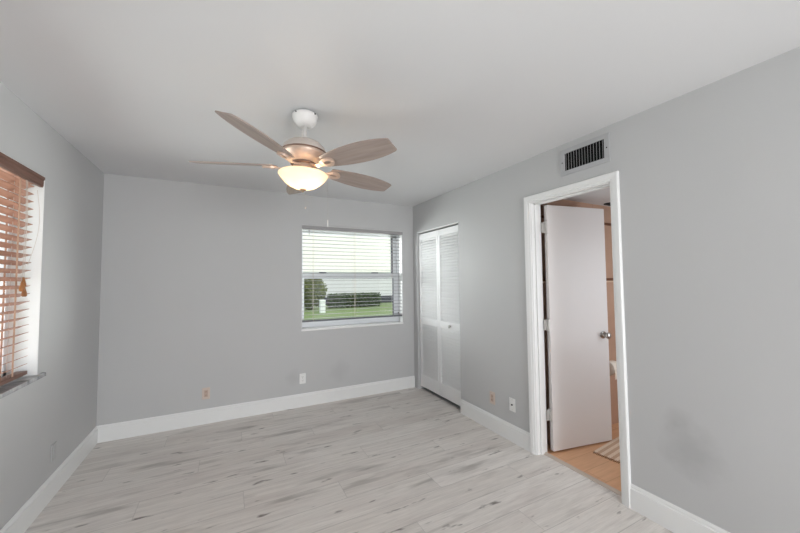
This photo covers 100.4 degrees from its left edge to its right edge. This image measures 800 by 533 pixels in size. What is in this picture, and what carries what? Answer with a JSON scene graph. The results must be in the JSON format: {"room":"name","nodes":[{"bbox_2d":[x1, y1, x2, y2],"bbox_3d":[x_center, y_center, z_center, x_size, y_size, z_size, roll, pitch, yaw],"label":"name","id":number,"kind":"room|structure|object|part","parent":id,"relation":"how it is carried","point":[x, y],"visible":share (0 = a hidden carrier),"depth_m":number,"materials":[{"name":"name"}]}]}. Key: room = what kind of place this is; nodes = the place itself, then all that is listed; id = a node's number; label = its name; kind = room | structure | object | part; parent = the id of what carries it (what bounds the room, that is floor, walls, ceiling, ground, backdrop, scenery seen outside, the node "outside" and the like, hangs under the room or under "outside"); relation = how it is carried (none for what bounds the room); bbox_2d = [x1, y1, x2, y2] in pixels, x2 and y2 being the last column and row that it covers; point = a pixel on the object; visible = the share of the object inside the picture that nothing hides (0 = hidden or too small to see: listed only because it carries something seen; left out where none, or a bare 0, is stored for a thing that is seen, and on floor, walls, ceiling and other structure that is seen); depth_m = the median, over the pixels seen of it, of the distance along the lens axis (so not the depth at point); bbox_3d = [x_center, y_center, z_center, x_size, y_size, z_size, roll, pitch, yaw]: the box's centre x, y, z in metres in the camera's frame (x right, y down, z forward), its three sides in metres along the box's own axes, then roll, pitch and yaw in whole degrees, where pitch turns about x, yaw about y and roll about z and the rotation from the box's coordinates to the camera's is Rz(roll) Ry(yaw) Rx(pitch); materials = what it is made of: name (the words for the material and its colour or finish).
{"room":"empty bedroom","nodes":[
{"label":"empty bedroom","id":0,"kind":"room"},
{"bbox_2d":[0,82,103,529],"bbox_3d":[-1.327,0.211,0.074,0.220,2.640,6.950,1,-3,-27],"label":"wall","id":1,"kind":"structure","parent":0,"point":[60,406],"depth_m":2.26,"materials":[{"name":"grey paint"}]},
{"bbox_2d":[0,151,44,375],"bbox_3d":[-2.030,0.032,1.466,0.198,1.250,1.270,1,-3,-27],"label":"trim","id":2,"kind":"structure","parent":1,"relation":"attached to","point":[33,306],"depth_m":2.04,"materials":[{"name":"white paint"}]},
{"bbox_2d":[0,179,45,398],"bbox_3d":[-2.024,0.036,1.488,0.210,1.248,1.345,1,-3,-27],"label":"window","id":3,"kind":"structure","parent":1,"relation":"in","point":[6,389],"depth_m":1.96,"materials":[{"name":"white metal"}]},
{"bbox_3d":[-2.083,0.022,1.439,0.060,1.224,1.262,1,-3,-27],"label":"frame","id":4,"kind":"part","parent":3,"relation":"part of","materials":[{"name":"white wood"}]},
{"bbox_2d":[0,152,44,385],"bbox_3d":[-1.971,0.016,1.494,0.089,1.204,1.248,1,-3,-27],"label":"window blind","id":5,"kind":"object","parent":3,"relation":"attached to","point":[12,171],"visible":1,"depth_m":1.87,"materials":[{"name":"brown wood"}]},
{"bbox_3d":[-2.184,0.049,1.870,0.002,1.140,0.002,1,-3,-27],"label":"lift cord","id":6,"kind":"part","parent":5,"relation":"part of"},
{"bbox_3d":[-1.973,0.605,1.445,0.052,0.022,1.208,1,-3,-27],"label":"rail","id":7,"kind":"part","parent":5,"relation":"part of","materials":[{"name":"brown wood"}]},
{"bbox_3d":[-2.152,-0.210,1.910,0.008,0.600,0.023,1,-3,-27],"label":"pull cord","id":8,"kind":"part","parent":5,"relation":"part of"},
{"bbox_3d":[-2.160,-0.194,1.924,0.008,0.630,0.009,1,-3,-27],"label":"pull cord","id":9,"kind":"part","parent":5,"relation":"part of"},
{"bbox_3d":[-2.159,-0.222,1.924,0.007,0.575,0.032,1,-3,-32],"label":"pull cord","id":10,"kind":"part","parent":5,"relation":"part of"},
{"bbox_3d":[-2.181,-0.236,1.990,0.014,0.461,0.088,1,-3,-27],"label":"tilt cord","id":11,"kind":"part","parent":5,"relation":"part of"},
{"bbox_3d":[-1.994,0.648,1.473,0.155,0.024,1.345,1,-3,-27],"label":"sill","id":12,"kind":"part","parent":3,"relation":"part of","materials":[{"name":"grey stone"}]},
{"bbox_2d":[0,426,97,532],"bbox_3d":[-1.200,1.356,0.054,0.015,0.148,6.600,1,-3,-27],"label":"baseboard","id":13,"kind":"structure","parent":1,"relation":"attached to","point":[24,517],"depth_m":2.17,"materials":[{"name":"white paint"}]},
{"bbox_2d":[51,441,56,462],"bbox_3d":[-2.330,1.248,2.245,0.009,0.115,0.070,1,-3,-27],"label":"outlet","id":14,"kind":"object","parent":1,"relation":"attached to","point":[54,445],"visible":1,"depth_m":2.23,"materials":[{"name":"grey plastic"}]},
{"bbox_2d":[53,446,55,457],"bbox_3d":[-2.328,1.248,2.246,0.004,0.068,0.034,1,-3,-27],"label":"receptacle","id":15,"kind":"object","parent":14,"relation":"attached to","point":[54,447],"depth_m":2.24,"materials":[{"name":"grey plastic"}]},
{"bbox_2d":[96,173,452,425],"bbox_3d":[-0.922,0.387,4.086,4.176,2.640,0.220,1,-3,-27],"label":"wall","id":16,"kind":"structure","parent":0,"point":[201,284],"depth_m":3.47,"materials":[{"name":"grey paint"}]},
{"bbox_2d":[202,387,209,399],"bbox_3d":[-1.963,1.285,3.375,0.070,0.115,0.009,1,-3,-27],"label":"outlet","id":17,"kind":"object","parent":16,"relation":"attached to","point":[205,391],"visible":1,"depth_m":3.37,"materials":[{"name":"beige plastic"}]},
{"bbox_2d":[97,376,414,442],"bbox_3d":[-1.258,1.521,3.724,3.274,0.148,0.015,1,-3,-27],"label":"baseboard","id":18,"kind":"structure","parent":16,"relation":"attached to","point":[126,429],"depth_m":3.50,"materials":[{"name":"white paint"}]},
{"bbox_2d":[299,373,305,383],"bbox_3d":[-1.114,1.282,3.814,0.070,0.115,0.008,1,-3,-27],"label":"outlet","id":19,"kind":"object","parent":16,"relation":"attached to","point":[302,377],"visible":1,"depth_m":3.81,"materials":[{"name":"white plastic"}]},
{"bbox_2d":[301,229,402,330],"bbox_3d":[-0.588,0.143,4.234,1.324,1.230,0.173,1,-3,-27],"label":"window","id":20,"kind":"structure","parent":16,"relation":"in","point":[350,323],"depth_m":4.26,"materials":[{"name":"white metal"}]},
{"bbox_3d":[-0.623,-0.138,4.307,1.266,0.562,0.024,1,-3,-27],"label":"sash","id":21,"kind":"part","parent":20,"relation":"part of","materials":[{"name":"white metal"}]},
{"bbox_3d":[-0.599,0.394,4.249,1.268,0.611,0.034,1,-3,-27],"label":"sash","id":22,"kind":"part","parent":20,"relation":"part of","materials":[{"name":"white metal"}]},
{"bbox_3d":[-0.572,0.744,4.187,1.324,0.024,0.128,1,-3,-27],"label":"sill","id":23,"kind":"part","parent":20,"relation":"part of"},
{"bbox_2d":[302,225,402,321],"bbox_3d":[-0.562,0.091,4.191,1.324,1.130,0.068,1,-3,-27],"label":"window blind","id":24,"kind":"object","parent":20,"relation":"attached to","point":[305,227],"visible":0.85,"depth_m":4.16,"materials":[{"name":"white plastic"}]},
{"bbox_3d":[-0.561,0.645,4.173,1.308,0.020,0.048,1,-3,-27],"label":"rail","id":25,"kind":"part","parent":24,"relation":"part of","materials":[{"name":"grey plastic"}]},
{"bbox_3d":[-0.568,0.108,4.196,0.002,1.090,0.051,1,-3,-27],"label":"ladder cord","id":26,"kind":"part","parent":24,"relation":"part of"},
{"bbox_2d":[309,225,402,321],"bbox_3d":[-0.600,0.142,4.259,1.316,1.234,0.208,1,-3,-27],"label":"trim","id":27,"kind":"structure","parent":16,"relation":"attached to","point":[400,236],"depth_m":4.50,"materials":[{"name":"white paint"}]},
{"bbox_2d":[303,234,391,304],"bbox_3d":[-6.154,-1.262,26.121,17.000,8.000,9.400,1,-3,-27],"label":"sky","id":28,"kind":"structure","parent":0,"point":[314,263],"depth_m":22.96,"materials":[{"name":"white"}]},
{"bbox_2d":[24,387,672,532],"bbox_3d":[1.184,1.520,1.224,5.370,0.120,6.710,1,-3,-27],"label":"floor","id":29,"kind":"structure","parent":0,"point":[408,460],"depth_m":2.38,"materials":[{"name":"grey wood"}]},
{"bbox_2d":[594,437,619,463],"bbox_3d":[2.062,1.518,2.759,0.853,0.010,0.500,1,-3,-34],"label":"bath mat","id":30,"kind":"object","parent":29,"relation":"on","point":[611,450],"visible":0.21,"depth_m":2.75,"materials":[{"name":"fabric"}]},
{"bbox_2d":[0,0,799,206],"bbox_3d":[0.241,-1.050,0.865,3.301,0.120,6.710,1,-3,-27],"label":"ceiling","id":31,"kind":"structure","parent":0,"point":[465,92],"depth_m":1.63,"materials":[{"name":"white paint"}]},
{"bbox_2d":[189,108,396,226],"bbox_3d":[-0.582,-0.594,2.042,1.238,0.670,1.213,1,-3,-27],"label":"ceiling fan","id":32,"kind":"object","parent":31,"relation":"hanging from","point":[305,154],"visible":1,"depth_m":1.90,"materials":[{"name":"brown wood"}]},
{"bbox_3d":[-0.984,-0.609,1.977,0.468,0.006,0.151,1,13,-4],"label":"blade","id":33,"kind":"part","parent":32,"relation":"part of","materials":[{"name":"beige wood"}]},
{"bbox_3d":[-0.678,-0.625,1.612,0.151,0.006,0.468,17,1,14],"label":"blade","id":34,"kind":"part","parent":32,"relation":"part of","materials":[{"name":"beige wood"}]},
{"bbox_3d":[-0.731,-0.580,2.381,0.151,0.006,0.468,-15,3,-22],"label":"blade","id":35,"kind":"part","parent":32,"relation":"part of","materials":[{"name":"brown wood"}]},
{"bbox_3d":[-0.580,-0.510,2.000,0.290,0.099,0.290,1,-3,-27],"label":"lamp shade","id":36,"kind":"part","parent":32,"relation":"part of","materials":[{"name":"beige glass"}]},
{"bbox_3d":[-0.235,-0.606,1.789,0.468,0.006,0.151,-1,-20,32],"label":"blade","id":37,"kind":"part","parent":32,"relation":"part of","materials":[{"name":"beige wood"}]},
{"bbox_3d":[-0.268,-0.579,2.265,0.468,0.006,0.151,4,-20,-40],"label":"blade","id":38,"kind":"part","parent":32,"relation":"part of","materials":[{"name":"brown wood"}]},
{"bbox_2d":[422,225,460,408],"bbox_3d":[0.814,0.399,4.152,0.659,2.590,1.250,1,-3,-27],"label":"wall","id":39,"kind":"structure","parent":0,"point":[426,389],"depth_m":4.06,"materials":[{"name":"grey paint"}]},
{"bbox_2d":[541,199,618,445],"bbox_3d":[2.082,0.469,3.361,1.844,2.355,0.080,1,-3,-27],"label":"wall","id":40,"kind":"structure","parent":0,"point":[607,210],"depth_m":3.30,"materials":[{"name":"beige paint"}]},
{"bbox_2d":[543,278,612,282],"bbox_3d":[2.049,0.136,3.308,1.959,0.040,0.013,1,-3,-27],"label":"trim","id":41,"kind":"structure","parent":40,"relation":"attached to","point":[607,279],"depth_m":3.31,"materials":[{"name":"wood"}]},
{"bbox_2d":[609,360,616,379],"bbox_3d":[1.986,0.968,3.155,0.194,0.151,0.152,1,-3,-27],"label":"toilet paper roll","id":42,"kind":"object","parent":40,"relation":"attached to","point":[612,364],"visible":0.43,"depth_m":3.09,"materials":[{"name":"white paper"}]},
{"bbox_2d":[563,188,610,206],"bbox_3d":[2.338,-0.688,2.770,1.959,0.100,1.305,1,-3,-27],"label":"ceiling","id":43,"kind":"structure","parent":0,"point":[599,197],"depth_m":3.04,"materials":[{"name":"white paint"}]},
{"bbox_2d":[413,47,799,532],"bbox_3d":[1.781,0.249,1.561,0.115,2.640,6.750,1,-3,-27],"label":"wall","id":44,"kind":"structure","parent":0,"point":[709,175],"depth_m":1.80,"materials":[{"name":"grey paint"}]},
{"bbox_2d":[419,230,439,394],"bbox_3d":[0.379,0.559,4.248,0.030,1.995,0.443,1,-3,-27],"label":"door","id":45,"kind":"structure","parent":44,"relation":"in","point":[428,268],"depth_m":4.24,"materials":[{"name":"white paint"}]},
{"bbox_3d":[0.375,0.152,4.266,0.029,1.032,0.381,1,-3,-27],"label":"louver panel","id":46,"kind":"part","parent":45,"relation":"part of","materials":[{"name":"white paint"}]},
{"bbox_3d":[0.384,1.074,4.225,0.029,0.658,0.381,1,-3,-27],"label":"louver panel","id":47,"kind":"part","parent":45,"relation":"part of","materials":[{"name":"white paint"}]},
{"bbox_2d":[417,222,457,233],"bbox_3d":[0.456,-0.468,4.088,0.046,0.014,0.912,1,-3,-27],"label":"trim","id":48,"kind":"structure","parent":44,"relation":"attached to","point":[455,223],"depth_m":4.06,"materials":[{"name":"white paint"}]},
{"bbox_2d":[417,233,460,388],"bbox_3d":[0.492,0.558,4.056,0.114,2.068,0.912,1,-3,-27],"label":"trim","id":49,"kind":"structure","parent":44,"relation":"attached to","point":[418,274],"depth_m":4.44,"materials":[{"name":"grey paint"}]},
{"bbox_2d":[438,225,460,405],"bbox_3d":[0.572,0.539,3.841,0.061,1.995,0.447,1,-3,-27],"label":"door","id":50,"kind":"structure","parent":44,"relation":"in","point":[448,270],"depth_m":3.86,"materials":[{"name":"white paint"}]},
{"bbox_3d":[0.582,0.133,3.866,0.029,1.032,0.385,1,-3,-27],"label":"louver panel","id":51,"kind":"part","parent":50,"relation":"part of","materials":[{"name":"white paint"}]},
{"bbox_3d":[0.590,1.054,3.825,0.029,0.658,0.385,1,-3,-27],"label":"louver panel","id":52,"kind":"part","parent":50,"relation":"part of","materials":[{"name":"white paint"}]},
{"bbox_2d":[490,391,494,404],"bbox_3d":[0.874,1.244,3.159,0.009,0.115,0.070,1,-3,-27],"label":"outlet","id":53,"kind":"object","parent":44,"relation":"attached to","point":[492,394],"visible":1,"depth_m":3.15,"materials":[{"name":"beige plastic"}]},
{"bbox_2d":[460,399,529,451],"bbox_3d":[0.866,1.476,3.163,0.015,0.148,0.925,1,-3,-27],"label":"baseboard","id":54,"kind":"structure","parent":44,"relation":"attached to","point":[518,436],"depth_m":3.08,"materials":[{"name":"white paint"}]},
{"bbox_2d":[509,397,515,412],"bbox_3d":[0.985,1.218,2.936,0.016,0.115,0.070,1,-3,-27],"label":"wall plate","id":55,"kind":"object","parent":44,"relation":"attached to","point":[511,400],"visible":1,"depth_m":2.93,"materials":[{"name":"white plastic"}]},
{"bbox_2d":[530,182,620,469],"bbox_3d":[1.303,0.480,2.482,0.115,2.068,0.673,1,-3,-27],"label":"trim","id":56,"kind":"structure","parent":44,"relation":"attached to","point":[535,210],"depth_m":2.76,"materials":[{"name":"white paint"}]},
{"bbox_2d":[541,205,611,450],"bbox_3d":[1.523,0.498,2.874,0.662,2.036,0.169,0,-3,-17],"label":"door","id":57,"kind":"structure","parent":44,"relation":"in","point":[576,323],"depth_m":2.85,"materials":[{"name":"white paint"}]},
{"bbox_3d":[1.795,0.599,2.901,0.064,0.064,0.067,0,-3,-17],"label":"knob","id":58,"kind":"part","parent":57,"relation":"part of","materials":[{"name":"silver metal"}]},
{"bbox_2d":[524,171,630,508],"bbox_3d":[1.243,0.455,2.452,0.020,2.118,0.773,1,-3,-27],"label":"trim","id":59,"kind":"structure","parent":44,"relation":"attached to","point":[613,177],"depth_m":2.16,"materials":[{"name":"white paint"}]},
{"bbox_2d":[544,452,621,496],"bbox_3d":[1.331,1.562,2.443,0.045,0.104,0.673,1,-3,-27],"label":"threshold","id":60,"kind":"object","parent":44,"relation":"attached to","point":[573,468],"depth_m":2.42,"materials":[{"name":"grey wood"}]},
{"bbox_2d":[560,132,610,176],"bbox_3d":[1.305,-0.787,2.374,0.012,0.196,0.368,1,-3,-27],"label":"air vent","id":61,"kind":"object","parent":44,"relation":"in","point":[584,155],"visible":1,"depth_m":2.36,"materials":[{"name":"white metal"}]},
{"bbox_2d":[630,483,729,532],"bbox_3d":[2.320,1.336,0.341,0.015,0.148,3.885,1,-3,-27],"label":"baseboard","id":62,"kind":"structure","parent":44,"relation":"attached to","point":[662,512],"depth_m":1.89,"materials":[{"name":"white paint"}]},
{"label":"outside","id":63,"kind":"structure","parent":0,"visible":0},
{"bbox_2d":[304,302,392,319],"bbox_3d":[-12.052,3.159,31.995,70.000,0.200,59.780,1,-3,-27],"label":"lawn","id":64,"kind":"structure","parent":63,"point":[309,313],"depth_m":16.74,"materials":[{"name":"green plant"}]},
{"bbox_2d":[304,279,327,309],"bbox_3d":[-4.955,1.481,18.608,1.843,2.066,1.580,1,-3,-27],"label":"bush","id":65,"kind":"object","parent":64,"relation":"on","point":[315,290],"visible":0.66,"depth_m":18.25,"materials":[{"name":"green plant"}]},
{"bbox_2d":[319,300,325,312],"bbox_3d":[-3.821,1.966,16.409,0.290,0.640,0.250,1,-3,-27],"label":"utility box","id":66,"kind":"object","parent":64,"relation":"on","point":[321,302],"visible":0.95,"depth_m":16.31,"materials":[{"name":"grey plastic"}]},
{"bbox_2d":[326,292,380,307],"bbox_3d":[-2.726,2.026,20.067,3.366,0.970,1.029,1,-3,-27],"label":"hedge","id":67,"kind":"object","parent":64,"relation":"on","point":[336,297],"visible":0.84,"depth_m":19.78,"materials":[{"name":"green plant"}]}
]}

